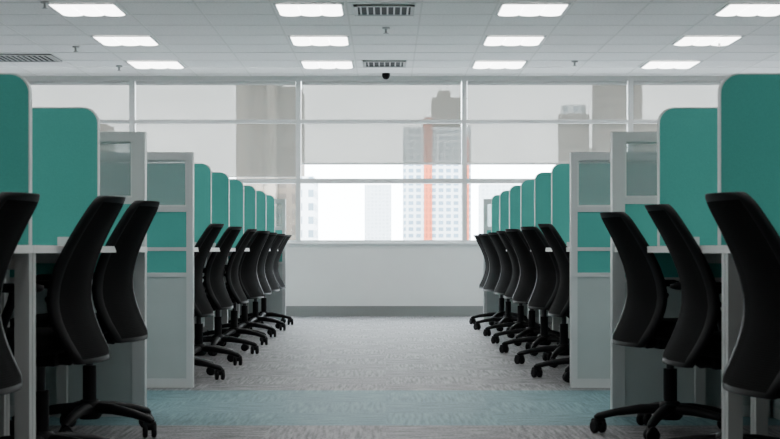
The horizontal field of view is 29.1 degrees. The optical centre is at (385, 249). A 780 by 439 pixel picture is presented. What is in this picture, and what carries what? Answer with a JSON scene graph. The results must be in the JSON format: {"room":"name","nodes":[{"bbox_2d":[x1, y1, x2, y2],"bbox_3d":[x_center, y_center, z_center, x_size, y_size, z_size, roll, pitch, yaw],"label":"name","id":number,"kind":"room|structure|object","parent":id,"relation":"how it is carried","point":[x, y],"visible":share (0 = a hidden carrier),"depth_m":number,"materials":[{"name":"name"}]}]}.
{"room":"open-plan office","nodes":[
{"label":"open-plan office","id":0,"kind":"room"},
{"bbox_2d":[286,245,482,305],"bbox_3d":[-0.050,0.350,17.450,17.280,0.820,0.300,0,0,0],"label":"wall","id":1,"kind":"structure","parent":0,"point":[316,275],"depth_m":17.30,"materials":[{"name":"white paint"}]},
{"bbox_2d":[22,76,131,162],"bbox_3d":[-3.894,-1.048,17.365,1.920,1.915,0.130,0,0,0],"label":"window","id":2,"kind":"structure","parent":1,"relation":"in","point":[28,78],"depth_m":17.31,"materials":[{"name":"white paint"}]},
{"bbox_2d":[28,81,128,164],"bbox_3d":[-3.894,-1.397,17.368,1.852,1.113,0.060,0,0,0],"label":"roller blind","id":3,"kind":"object","parent":2,"relation":"attached to","point":[109,100],"visible":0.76,"depth_m":17.39,"materials":[{"name":"fabric"}]},
{"bbox_2d":[132,76,297,241],"bbox_3d":[-1.974,-1.048,17.365,1.920,1.915,0.130,0,0,0],"label":"window","id":4,"kind":"structure","parent":1,"relation":"in","point":[134,78],"depth_m":17.31,"materials":[{"name":"white paint"}]},
{"bbox_2d":[135,81,295,177],"bbox_3d":[-1.974,-1.397,17.368,1.852,1.113,0.060,0,0,0],"label":"roller blind","id":5,"kind":"object","parent":4,"relation":"attached to","point":[234,150],"visible":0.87,"depth_m":17.39,"materials":[{"name":"fabric"}]},
{"bbox_2d":[298,76,464,241],"bbox_3d":[-0.054,-1.048,17.365,1.920,1.915,0.130,0,0,0],"label":"window","id":6,"kind":"structure","parent":1,"relation":"in","point":[300,78],"depth_m":17.31,"materials":[{"name":"white paint"}]},
{"bbox_2d":[301,81,460,164],"bbox_3d":[-0.054,-1.470,17.368,1.852,0.965,0.060,0,0,0],"label":"roller blind","id":7,"kind":"object","parent":6,"relation":"attached to","point":[321,144],"visible":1,"depth_m":17.39,"materials":[{"name":"fabric"}]},
{"bbox_2d":[286,242,477,244],"bbox_3d":[-0.050,-0.075,17.438,17.280,0.030,0.325,0,0,0],"label":"sill","id":8,"kind":"structure","parent":1,"relation":"on","point":[288,243],"depth_m":17.28,"materials":[{"name":"white paint"}]},
{"bbox_2d":[286,306,482,315],"bbox_3d":[-0.050,0.703,17.294,17.280,0.115,0.012,0,0,0],"label":"baseboard","id":9,"kind":"structure","parent":1,"relation":"attached to","point":[290,310],"depth_m":17.29,"materials":[{"name":"grey"}]},
{"bbox_2d":[465,76,630,241],"bbox_3d":[1.866,-1.048,17.365,1.920,1.915,0.130,0,0,0],"label":"window","id":10,"kind":"structure","parent":1,"relation":"in","point":[467,78],"depth_m":17.31,"materials":[{"name":"white paint"}]},
{"bbox_2d":[467,81,626,164],"bbox_3d":[1.866,-1.470,17.368,1.852,0.965,0.060,0,0,0],"label":"roller blind","id":11,"kind":"object","parent":10,"relation":"attached to","point":[487,144],"visible":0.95,"depth_m":17.39,"materials":[{"name":"fabric"}]},
{"bbox_2d":[631,76,727,162],"bbox_3d":[3.786,-1.048,17.365,1.920,1.915,0.130,0,0,0],"label":"window","id":12,"kind":"structure","parent":1,"relation":"in","point":[633,78],"depth_m":17.31,"materials":[{"name":"white paint"}]},
{"bbox_2d":[633,81,721,162],"bbox_3d":[3.786,-1.470,17.368,1.852,0.965,0.060,0,0,0],"label":"roller blind","id":13,"kind":"object","parent":12,"relation":"attached to","point":[650,98],"visible":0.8,"depth_m":17.39,"materials":[{"name":"fabric"}]},
{"bbox_2d":[0,0,779,75],"bbox_3d":[-0.050,-2.055,7.200,17.680,0.100,20.800,0,0,0],"label":"ceiling","id":14,"kind":"structure","parent":0,"point":[38,34],"depth_m":13.83,"materials":[{"name":"tile"}]},
{"bbox_2d":[0,54,61,61],"bbox_3d":[-3.900,-1.995,15.600,0.950,0.014,0.550,0,0,0],"label":"ceiling air vent","id":15,"kind":"object","parent":14,"relation":"in","point":[3,57],"depth_m":15.58,"materials":[{"name":"grey metal"}]},
{"bbox_2d":[41,1,49,8],"bbox_3d":[-2.750,-1.975,12.100,0.068,0.054,0.070,0,0,0],"label":"sprinkler","id":16,"kind":"object","parent":14,"relation":"hanging from","point":[45,3],"depth_m":12.09,"materials":[{"name":"grey metal"}]},
{"bbox_2d":[47,3,127,15],"bbox_3d":[-2.475,-1.992,12.450,0.570,0.019,0.570,0,0,0],"label":"ceiling light panel","id":17,"kind":"object","parent":14,"relation":"in","point":[66,9],"depth_m":12.37,"materials":[{"name":"white plastic"}]},
{"bbox_2d":[90,36,160,45],"bbox_3d":[-2.475,-1.992,14.295,0.570,0.019,0.570,0,0,0],"label":"ceiling light panel","id":18,"kind":"object","parent":14,"relation":"in","point":[103,40],"depth_m":14.24,"materials":[{"name":"white plastic"}]},
{"bbox_2d":[125,61,185,68],"bbox_3d":[-2.475,-1.992,16.140,0.570,0.019,0.570,0,0,0],"label":"ceiling light panel","id":19,"kind":"object","parent":14,"relation":"attached to","point":[135,64],"depth_m":16.08,"materials":[{"name":"white plastic"}]},
{"bbox_2d":[273,3,344,15],"bbox_3d":[-0.630,-1.992,12.450,0.570,0.019,0.570,0,0,0],"label":"ceiling light panel","id":20,"kind":"object","parent":14,"relation":"in","point":[284,9],"depth_m":12.37,"materials":[{"name":"white plastic"}]},
{"bbox_2d":[288,36,350,45],"bbox_3d":[-0.630,-1.992,14.295,0.570,0.019,0.570,0,0,0],"label":"ceiling light panel","id":21,"kind":"object","parent":14,"relation":"in","point":[295,40],"depth_m":14.23,"materials":[{"name":"white plastic"}]},
{"bbox_2d":[299,61,353,68],"bbox_3d":[-0.630,-1.992,16.140,0.570,0.019,0.570,0,0,0],"label":"ceiling light panel","id":22,"kind":"object","parent":14,"relation":"attached to","point":[305,64],"depth_m":16.08,"materials":[{"name":"white plastic"}]},
{"bbox_2d":[354,5,414,15],"bbox_3d":[-0.015,-1.995,12.500,0.500,0.014,0.500,0,0,0],"label":"ceiling air vent","id":23,"kind":"object","parent":14,"relation":"in","point":[359,10],"depth_m":12.51,"materials":[{"name":"grey metal"}]},
{"bbox_2d":[363,61,405,67],"bbox_3d":[-0.015,-1.995,16.100,0.460,0.014,0.500,0,0,0],"label":"ceiling air vent","id":24,"kind":"object","parent":14,"relation":"in","point":[366,64],"depth_m":16.15,"materials":[{"name":"white metal"}]},
{"bbox_2d":[382,27,389,33],"bbox_3d":[0.000,-1.975,13.500,0.068,0.054,0.070,0,0,0],"label":"sprinkler","id":25,"kind":"object","parent":14,"relation":"hanging from","point":[385,28],"depth_m":13.49,"materials":[{"name":"grey metal"}]},
{"bbox_2d":[382,73,389,78],"bbox_3d":[0.000,-1.967,17.000,0.090,0.070,0.090,0,0,0],"label":"dome security camera","id":26,"kind":"object","parent":14,"relation":"attached to","point":[384,75],"visible":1,"depth_m":16.97,"materials":[{"name":"black plastic"}]},
{"bbox_2d":[0,0,779,75],"bbox_3d":[-0.050,-2.004,7.150,17.280,0.004,20.300,0,0,0],"label":"grid","id":27,"kind":"object","parent":14,"relation":"attached to","point":[193,1],"visible":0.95,"depth_m":14.33,"materials":[{"name":"silver metal"}]},
{"bbox_2d":[471,61,527,68],"bbox_3d":[1.215,-1.992,16.140,0.570,0.019,0.570,0,0,0],"label":"ceiling light panel","id":28,"kind":"object","parent":14,"relation":"attached to","point":[476,64],"depth_m":16.08,"materials":[{"name":"white plastic"}]},
{"bbox_2d":[482,36,546,45],"bbox_3d":[1.215,-1.992,14.295,0.570,0.019,0.570,0,0,0],"label":"ceiling light panel","id":29,"kind":"object","parent":14,"relation":"attached to","point":[488,40],"depth_m":14.24,"materials":[{"name":"white plastic"}]},
{"bbox_2d":[496,3,570,15],"bbox_3d":[1.215,-1.992,12.450,0.570,0.019,0.570,0,0,0],"label":"ceiling light panel","id":30,"kind":"object","parent":14,"relation":"attached to","point":[505,9],"depth_m":12.37,"materials":[{"name":"white plastic"}]},
{"bbox_2d":[639,61,701,68],"bbox_3d":[3.060,-1.992,16.140,0.570,0.019,0.570,0,0,0],"label":"ceiling light panel","id":31,"kind":"object","parent":14,"relation":"attached to","point":[649,64],"depth_m":16.09,"materials":[{"name":"white plastic"}]},
{"bbox_2d":[671,36,743,45],"bbox_3d":[3.060,-1.992,14.295,0.570,0.019,0.570,0,0,0],"label":"ceiling light panel","id":32,"kind":"object","parent":14,"relation":"attached to","point":[684,40],"depth_m":14.23,"materials":[{"name":"white plastic"}]},
{"bbox_2d":[713,3,779,15],"bbox_3d":[3.060,-1.992,12.450,0.570,0.019,0.570,0,0,0],"label":"ceiling light panel","id":33,"kind":"object","parent":14,"relation":"attached to","point":[730,9],"depth_m":12.42,"materials":[{"name":"white plastic"}]},
{"bbox_2d":[10,316,779,438],"bbox_3d":[-0.050,0.810,7.200,17.680,0.100,20.800,0,0,0],"label":"floor","id":34,"kind":"structure","parent":0,"point":[320,377],"depth_m":8.00,"materials":[{"name":"carpet"}]},
{"bbox_2d":[0,192,39,395],"bbox_3d":[-1.252,0.303,4.103,0.645,0.914,0.627,0,0,5],"label":"office chair","id":35,"kind":"object","parent":34,"relation":"on","point":[16,208],"visible":1,"depth_m":4.14,"materials":[{"name":"black"}]},
{"bbox_2d":[8,245,32,438],"bbox_3d":[-1.438,0.372,4.090,0.700,0.775,1.076,0,0,0],"label":"office desk","id":36,"kind":"object","parent":34,"relation":"on","point":[21,261],"visible":0.88,"depth_m":4.59,"materials":[{"name":"laminate"}]},
{"bbox_2d":[0,73,31,244],"bbox_3d":[-1.450,-0.280,4.630,0.708,0.529,0.046,0,0,0],"label":"privacy screen","id":37,"kind":"object","parent":36,"relation":"on","point":[15,90],"visible":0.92,"depth_m":4.62,"materials":[{"name":"teal fabric"}]},
{"bbox_2d":[0,245,100,438],"bbox_3d":[-1.438,0.372,5.180,0.700,0.775,1.096,0,0,0],"label":"office desk","id":38,"kind":"object","parent":34,"relation":"on","point":[36,248],"visible":0.25,"depth_m":4.67,"materials":[{"name":"laminate"}]},
{"bbox_2d":[32,107,99,245],"bbox_3d":[-1.450,-0.280,5.730,0.708,0.529,0.046,0,0,0],"label":"privacy screen","id":39,"kind":"object","parent":38,"relation":"on","point":[65,140],"visible":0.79,"depth_m":5.71,"materials":[{"name":"teal fabric"}]},
{"bbox_2d":[0,196,125,438],"bbox_3d":[-1.192,0.289,5.133,0.645,0.942,0.627,0,0,5],"label":"office chair","id":40,"kind":"object","parent":34,"relation":"on","point":[73,334],"visible":0.9,"depth_m":5.05,"materials":[{"name":"black fabric"}]},
{"bbox_2d":[7,246,146,435],"bbox_3d":[-1.438,0.372,6.285,0.700,0.775,1.106,0,0,0],"label":"office desk","id":41,"kind":"object","parent":34,"relation":"on","point":[61,370],"visible":0.12,"depth_m":6.79,"materials":[{"name":"laminate"}]},
{"bbox_2d":[10,132,146,416],"bbox_3d":[-1.500,0.110,6.870,0.800,1.300,0.060,0,0,0],"label":"wall","id":42,"kind":"structure","parent":34,"relation":"on","point":[122,377],"depth_m":6.84,"materials":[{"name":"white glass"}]},
{"bbox_2d":[10,200,159,437],"bbox_3d":[-1.233,0.280,6.184,0.645,0.960,0.627,0,0,9],"label":"office chair","id":43,"kind":"object","parent":34,"relation":"on","point":[118,315],"visible":0.74,"depth_m":6.10,"materials":[{"name":"black fabric"}]},
{"bbox_2d":[100,152,193,387],"bbox_3d":[-1.465,0.110,8.300,0.800,1.300,0.060,0,0,0],"label":"wall","id":44,"kind":"structure","parent":34,"relation":"on","point":[170,234],"depth_m":8.28,"materials":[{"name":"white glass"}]},
{"bbox_2d":[100,164,204,326],"bbox_3d":[-1.823,0.110,12.085,0.040,1.300,7.510,0,0,0],"label":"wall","id":45,"kind":"structure","parent":34,"relation":"on","point":[202,318],"depth_m":14.82,"materials":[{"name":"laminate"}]},
{"bbox_2d":[194,247,212,251],"bbox_3d":[-1.438,0.372,8.875,0.700,0.775,1.086,0,0,0],"label":"office desk","id":46,"kind":"object","parent":34,"relation":"on","point":[195,248],"visible":0.04,"depth_m":8.66,"materials":[{"name":"laminate"}]},
{"bbox_2d":[194,223,224,379],"bbox_3d":[-1.254,0.303,8.863,0.645,0.914,0.627,0,0,5],"label":"office chair","id":47,"kind":"object","parent":34,"relation":"on","point":[202,307],"visible":0.48,"depth_m":8.79,"materials":[{"name":"black fabric"}]},
{"bbox_2d":[194,248,235,343],"bbox_3d":[-1.438,0.372,11.033,0.700,0.775,1.071,0,0,0],"label":"office desk","id":48,"kind":"object","parent":34,"relation":"on","point":[232,249],"visible":0.02,"depth_m":11.53,"materials":[{"name":"laminate"}]},
{"bbox_2d":[229,179,243,247],"bbox_3d":[-1.450,-0.280,11.570,0.708,0.529,0.046,0,0,0],"label":"privacy screen","id":49,"kind":"object","parent":48,"relation":"on","point":[236,186],"visible":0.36,"depth_m":11.56,"materials":[{"name":"teal fabric"}]},
{"bbox_2d":[194,226,241,365],"bbox_3d":[-1.253,0.303,9.963,0.645,0.914,0.627,0,0,8],"label":"office chair","id":50,"kind":"object","parent":34,"relation":"on","point":[217,294],"visible":0.53,"depth_m":9.88,"materials":[{"name":"black fabric"}]},
{"bbox_2d":[214,257,227,328],"bbox_3d":[-1.438,0.372,13.182,0.700,0.775,1.071,0,0,0],"label":"office desk","id":51,"kind":"object","parent":34,"relation":"on","point":[224,312],"visible":0.02,"depth_m":13.68,"materials":[{"name":"laminate"}]},
{"bbox_2d":[244,185,255,232],"bbox_3d":[-1.450,-0.280,12.645,0.708,0.529,0.046,0,0,0],"label":"privacy screen","id":52,"kind":"object","parent":51,"relation":"on","point":[249,191],"visible":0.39,"depth_m":12.63,"materials":[{"name":"teal fabric"}]},
{"bbox_2d":[256,190,265,230],"bbox_3d":[-1.450,-0.280,13.720,0.708,0.529,0.046,0,0,0],"label":"privacy screen","id":53,"kind":"object","parent":51,"relation":"on","point":[260,195],"visible":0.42,"depth_m":13.71,"materials":[{"name":"teal fabric"}]},
{"bbox_2d":[194,229,258,355],"bbox_3d":[-1.244,0.303,11.033,0.645,0.914,0.627,0,0,3],"label":"office chair","id":54,"kind":"object","parent":34,"relation":"on","point":[235,291],"visible":0.5,"depth_m":10.96,"materials":[{"name":"black"}]},
{"bbox_2d":[208,248,249,335],"bbox_3d":[-1.438,0.372,12.107,0.700,0.775,1.071,0,0,0],"label":"office desk","id":55,"kind":"object","parent":34,"relation":"on","point":[210,319],"visible":0.04,"depth_m":12.60,"materials":[{"name":"laminate"}]},
{"bbox_2d":[203,231,269,345],"bbox_3d":[-1.236,0.303,12.114,0.645,0.914,0.627,0,0,15],"label":"office chair","id":56,"kind":"object","parent":34,"relation":"on","point":[247,272],"visible":0.59,"depth_m":12.04,"materials":[{"name":"black"}]},
{"bbox_2d":[203,250,269,326],"bbox_3d":[-1.438,0.372,14.258,0.700,0.775,1.071,0,0,0],"label":"office desk","id":57,"kind":"object","parent":34,"relation":"on","point":[230,252],"visible":0.04,"depth_m":14.75,"materials":[{"name":"laminate"}]},
{"bbox_2d":[207,232,276,336],"bbox_3d":[-1.252,0.303,13.184,0.645,0.914,0.627,0,0,13],"label":"office chair","id":58,"kind":"object","parent":34,"relation":"on","point":[244,323],"visible":0.41,"depth_m":13.16,"materials":[{"name":"black"}]},
{"bbox_2d":[220,250,277,317],"bbox_3d":[-1.438,0.372,15.318,0.700,0.775,1.041,0,0,0],"label":"office desk","id":59,"kind":"object","parent":34,"relation":"on","point":[277,250],"visible":0.04,"depth_m":15.80,"materials":[{"name":"laminate"}]},
{"bbox_2d":[266,195,274,231],"bbox_3d":[-1.450,-0.280,14.795,0.708,0.529,0.046,0,0,0],"label":"privacy screen","id":60,"kind":"object","parent":59,"relation":"on","point":[270,200],"visible":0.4,"depth_m":14.78,"materials":[{"name":"teal fabric"}]},
{"bbox_2d":[215,199,285,321],"bbox_3d":[-1.460,0.110,15.870,0.800,1.300,0.060,0,0,0],"label":"wall","id":61,"kind":"structure","parent":34,"relation":"on","point":[276,301],"depth_m":15.85,"materials":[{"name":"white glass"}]},
{"bbox_2d":[228,234,285,330],"bbox_3d":[-1.250,0.303,14.264,0.645,0.914,0.627,0,0,10],"label":"office chair","id":62,"kind":"object","parent":34,"relation":"on","point":[277,241],"visible":0.49,"depth_m":14.21,"materials":[{"name":"black"}]},
{"bbox_2d":[240,235,292,324],"bbox_3d":[-1.254,0.303,15.303,0.645,0.914,0.627,0,0,4],"label":"office chair","id":63,"kind":"object","parent":34,"relation":"on","point":[263,313],"visible":0.57,"depth_m":15.25,"materials":[{"name":"black"}]},
{"bbox_2d":[469,235,526,325],"bbox_3d":[1.182,0.303,15.338,0.645,0.914,0.627,0,0,-10],"label":"office chair","id":64,"kind":"object","parent":34,"relation":"on","point":[501,312],"visible":0.33,"depth_m":15.30,"materials":[{"name":"black"}]},
{"bbox_2d":[473,234,535,331],"bbox_3d":[1.163,0.303,14.298,0.645,0.914,0.627,0,0,-14],"label":"office chair","id":65,"kind":"object","parent":34,"relation":"on","point":[493,277],"visible":0.44,"depth_m":14.23,"materials":[{"name":"black"}]},
{"bbox_2d":[483,232,550,337],"bbox_3d":[1.187,0.303,13.218,0.645,0.914,0.627,0,0,-12],"label":"office chair","id":66,"kind":"object","parent":34,"relation":"on","point":[503,283],"visible":0.54,"depth_m":13.15,"materials":[{"name":"black"}]},
{"bbox_2d":[483,199,551,321],"bbox_3d":[1.430,0.110,15.870,0.800,1.300,0.060,0,0,0],"label":"wall","id":67,"kind":"structure","parent":34,"relation":"on","point":[490,300],"depth_m":15.85,"materials":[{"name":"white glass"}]},
{"bbox_2d":[491,231,559,345],"bbox_3d":[1.182,0.303,12.148,0.645,0.914,0.627,0,0,-6],"label":"office chair","id":68,"kind":"object","parent":34,"relation":"on","point":[531,330],"visible":0.47,"depth_m":12.09,"materials":[{"name":"black"}]},
{"bbox_2d":[499,229,569,355],"bbox_3d":[1.167,0.303,11.068,0.645,0.914,0.627,0,0,-13],"label":"office chair","id":69,"kind":"object","parent":34,"relation":"on","point":[528,272],"visible":0.66,"depth_m":11.00,"materials":[{"name":"black"}]},
{"bbox_2d":[523,304,550,321],"bbox_3d":[1.393,0.372,15.318,0.700,0.775,1.041,0,0,0],"label":"office desk","id":70,"kind":"object","parent":34,"relation":"on","point":[547,311],"visible":0.04,"depth_m":15.80,"materials":[{"name":"laminate"}]},
{"bbox_2d":[514,226,569,367],"bbox_3d":[1.185,0.303,9.998,0.645,0.914,0.627,0,0,-14],"label":"office chair","id":71,"kind":"object","parent":34,"relation":"on","point":[546,287],"visible":0.66,"depth_m":9.91,"materials":[{"name":"black fabric"}]},
{"bbox_2d":[528,308,561,326],"bbox_3d":[1.393,0.372,14.258,0.700,0.775,1.071,0,0,0],"label":"office desk","id":72,"kind":"object","parent":34,"relation":"on","point":[559,318],"visible":0.02,"depth_m":14.75,"materials":[{"name":"laminate"}]},
{"bbox_2d":[491,195,499,231],"bbox_3d":[1.393,-0.280,14.795,0.708,0.529,0.046,0,0,0],"label":"privacy screen","id":73,"kind":"object","parent":72,"relation":"on","point":[495,199],"visible":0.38,"depth_m":14.78,"materials":[{"name":"teal fabric"}]},
{"bbox_2d":[530,250,569,338],"bbox_3d":[1.393,0.372,11.033,0.700,0.775,1.071,0,0,0],"label":"office desk","id":74,"kind":"object","parent":34,"relation":"on","point":[530,250],"visible":0.02,"depth_m":11.53,"materials":[{"name":"laminate"}]},
{"bbox_2d":[521,179,533,226],"bbox_3d":[1.393,-0.280,11.570,0.708,0.529,0.046,0,0,0],"label":"privacy screen","id":75,"kind":"object","parent":74,"relation":"on","point":[527,186],"visible":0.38,"depth_m":11.56,"materials":[{"name":"teal fabric"}]},
{"bbox_2d":[531,223,569,382],"bbox_3d":[1.192,0.303,8.898,0.645,0.914,0.627,0,0,-5],"label":"office chair","id":76,"kind":"object","parent":34,"relation":"on","point":[560,307],"visible":0.45,"depth_m":8.80,"materials":[{"name":"black fabric"}]},
{"bbox_2d":[552,317,567,330],"bbox_3d":[1.393,0.372,12.107,0.700,0.775,1.071,0,0,0],"label":"office desk","id":77,"kind":"object","parent":34,"relation":"on","point":[554,319],"visible":0.02,"depth_m":12.60,"materials":[{"name":"laminate"}]},
{"bbox_2d":[509,185,520,229],"bbox_3d":[1.393,-0.280,12.645,0.708,0.529,0.046,0,0,0],"label":"privacy screen","id":78,"kind":"object","parent":77,"relation":"on","point":[515,191],"visible":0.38,"depth_m":12.63,"materials":[{"name":"teal fabric"}]},
{"bbox_2d":[570,152,656,387],"bbox_3d":[1.420,0.110,8.300,0.800,1.300,0.060,0,0,0],"label":"wall","id":79,"kind":"structure","parent":34,"relation":"on","point":[589,236],"depth_m":8.28,"materials":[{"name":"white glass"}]},
{"bbox_2d":[590,212,721,438],"bbox_3d":[1.178,0.303,6.218,0.645,0.914,0.627,0,0,-9],"label":"office chair","id":80,"kind":"object","parent":34,"relation":"on","point":[642,323],"visible":0.72,"depth_m":6.12,"materials":[{"name":"black"}]},
{"bbox_2d":[610,132,771,416],"bbox_3d":[1.432,0.110,6.870,0.800,1.300,0.060,0,0,0],"label":"wall","id":81,"kind":"structure","parent":34,"relation":"on","point":[636,374],"depth_m":6.84,"materials":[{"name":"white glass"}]},
{"bbox_2d":[615,246,769,433],"bbox_3d":[1.393,0.372,6.285,0.700,0.775,1.106,0,0,0],"label":"office desk","id":82,"kind":"object","parent":34,"relation":"on","point":[699,374],"visible":0.11,"depth_m":6.79,"materials":[{"name":"laminate"}]},
{"bbox_2d":[645,204,779,438],"bbox_3d":[1.185,0.303,5.168,0.645,0.914,0.627,0,0,-2],"label":"office chair","id":83,"kind":"object","parent":34,"relation":"on","point":[694,340],"visible":0.73,"depth_m":5.04,"materials":[{"name":"black fabric"}]},
{"bbox_2d":[659,245,767,438],"bbox_3d":[1.393,0.372,5.180,0.700,0.775,1.096,0,0,0],"label":"office desk","id":84,"kind":"object","parent":34,"relation":"on","point":[760,405],"visible":0.18,"depth_m":4.85,"materials":[{"name":"laminate"}]},
{"bbox_2d":[657,107,717,245],"bbox_3d":[1.393,-0.280,5.730,0.708,0.529,0.046,0,0,0],"label":"privacy screen","id":85,"kind":"object","parent":84,"relation":"on","point":[687,137],"visible":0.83,"depth_m":5.71,"materials":[{"name":"teal fabric"}]},
{"bbox_2d":[724,245,742,438],"bbox_3d":[1.393,0.372,4.090,0.700,0.775,1.076,0,0,0],"label":"office desk","id":86,"kind":"object","parent":34,"relation":"on","point":[733,291],"visible":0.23,"depth_m":4.59,"materials":[{"name":"laminate"}]},
{"bbox_2d":[718,73,779,244],"bbox_3d":[1.381,-0.280,4.630,0.708,0.529,0.046,0,0,0],"label":"privacy screen","id":87,"kind":"object","parent":86,"relation":"on","point":[748,103],"visible":0.86,"depth_m":4.62,"materials":[{"name":"teal fabric"}]},
{"bbox_2d":[705,192,779,398],"bbox_3d":[1.173,0.303,4.138,0.645,0.914,0.627,0,0,-7],"label":"office chair","id":88,"kind":"object","parent":34,"relation":"on","point":[752,369],"visible":1,"depth_m":4.05,"materials":[{"name":"black fabric"}]},
{"bbox_2d":[772,399,779,419],"bbox_3d":[1.778,0.110,4.655,0.040,1.300,4.370,0,0,0],"label":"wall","id":89,"kind":"structure","parent":34,"relation":"on","point":[775,402],"depth_m":6.75,"materials":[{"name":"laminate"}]},
{"bbox_3d":[-1.438,0.372,9.957,0.700,0.775,1.071,0,0,0],"label":"office desk","id":90,"kind":"object","parent":34,"relation":"on","visible":0},
{"bbox_2d":[100,163,211,246],"bbox_3d":[-1.450,-0.280,9.420,0.708,0.529,0.046,0,0,0],"label":"privacy screen","id":91,"kind":"object","parent":90,"relation":"on","point":[165,181],"visible":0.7,"depth_m":9.40,"materials":[{"name":"teal glass"}]},
{"bbox_2d":[212,172,229,247],"bbox_3d":[-1.450,-0.280,10.495,0.708,0.529,0.046,0,0,0],"label":"privacy screen","id":92,"kind":"object","parent":90,"relation":"on","point":[220,180],"visible":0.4,"depth_m":10.48,"materials":[{"name":"teal fabric"}]},
{"bbox_3d":[1.393,0.372,13.183,0.700,0.775,1.071,0,0,0],"label":"office desk","id":93,"kind":"object","parent":34,"relation":"on","visible":0},
{"bbox_2d":[499,190,508,230],"bbox_3d":[1.393,-0.280,13.720,0.708,0.529,0.046,0,0,0],"label":"privacy screen","id":94,"kind":"object","parent":93,"relation":"on","point":[504,196],"visible":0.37,"depth_m":13.71,"materials":[{"name":"teal fabric"}]},
{"bbox_3d":[1.393,0.372,9.957,0.700,0.775,1.071,0,0,0],"label":"office desk","id":95,"kind":"object","parent":34,"relation":"on","visible":0},
{"bbox_2d":[534,172,550,234],"bbox_3d":[1.393,-0.280,10.495,0.708,0.529,0.046,0,0,0],"label":"privacy screen","id":96,"kind":"object","parent":95,"relation":"on","point":[542,181],"visible":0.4,"depth_m":10.48,"materials":[{"name":"teal fabric"}]},
{"bbox_3d":[1.393,0.372,8.875,0.700,0.775,1.086,0,0,0],"label":"office desk","id":97,"kind":"object","parent":34,"relation":"on","visible":0},
{"bbox_2d":[551,163,656,246],"bbox_3d":[1.393,-0.280,9.420,0.708,0.529,0.046,0,0,0],"label":"privacy screen","id":98,"kind":"object","parent":97,"relation":"on","point":[594,178],"visible":0.51,"depth_m":9.40,"materials":[{"name":"teal glass"}]},
{"label":"outside","id":99,"kind":"structure","parent":0,"visible":0},
{"bbox_3d":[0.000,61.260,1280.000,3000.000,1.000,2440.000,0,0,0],"label":"ground","id":100,"kind":"structure","parent":99,"visible":0},
{"bbox_2d":[236,178,277,226],"bbox_3d":[-26.000,9.760,309.700,8.000,102.000,20.600,0,0,0],"label":"office tower","id":101,"kind":"structure","parent":100,"relation":"on","point":[269,189],"depth_m":300.01,"materials":[{"name":"beige concrete"}]},
{"bbox_2d":[278,165,304,239],"bbox_3d":[-19.700,13.760,314.000,4.400,94.000,18.000,0,0,0],"label":"office tower","id":102,"kind":"structure","parent":100,"relation":"on","point":[285,191],"depth_m":305.03,"materials":[{"name":"beige concrete"}]},
{"bbox_2d":[301,176,317,239],"bbox_3d":[-15.600,23.260,300.000,3.200,75.000,20.000,0,0,0],"label":"apartment block","id":103,"kind":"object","parent":100,"relation":"on","point":[309,192],"visible":0.22,"depth_m":290.00,"materials":[{"name":"white concrete"}]},
{"bbox_2d":[365,184,390,239],"bbox_3d":[-7.500,-0.240,1415.000,25.000,122.000,30.000,0,0,0],"label":"office block","id":104,"kind":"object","parent":100,"relation":"on","point":[377,196],"visible":0.36,"depth_m":1400.16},
{"bbox_2d":[403,127,470,239],"bbox_3d":[20.500,-1.740,612.000,27.000,125.000,26.000,0,0,0],"label":"apartment tower","id":105,"kind":"structure","parent":100,"relation":"on","point":[430,211],"depth_m":600.00,"materials":[{"name":"white concrete"}]},
{"bbox_2d":[478,184,520,233],"bbox_3d":[100.000,1.760,1315.000,36.000,118.000,30.000,0,0,0],"label":"office block","id":106,"kind":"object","parent":100,"relation":"on","point":[485,191],"visible":0.14,"depth_m":1300.01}
]}

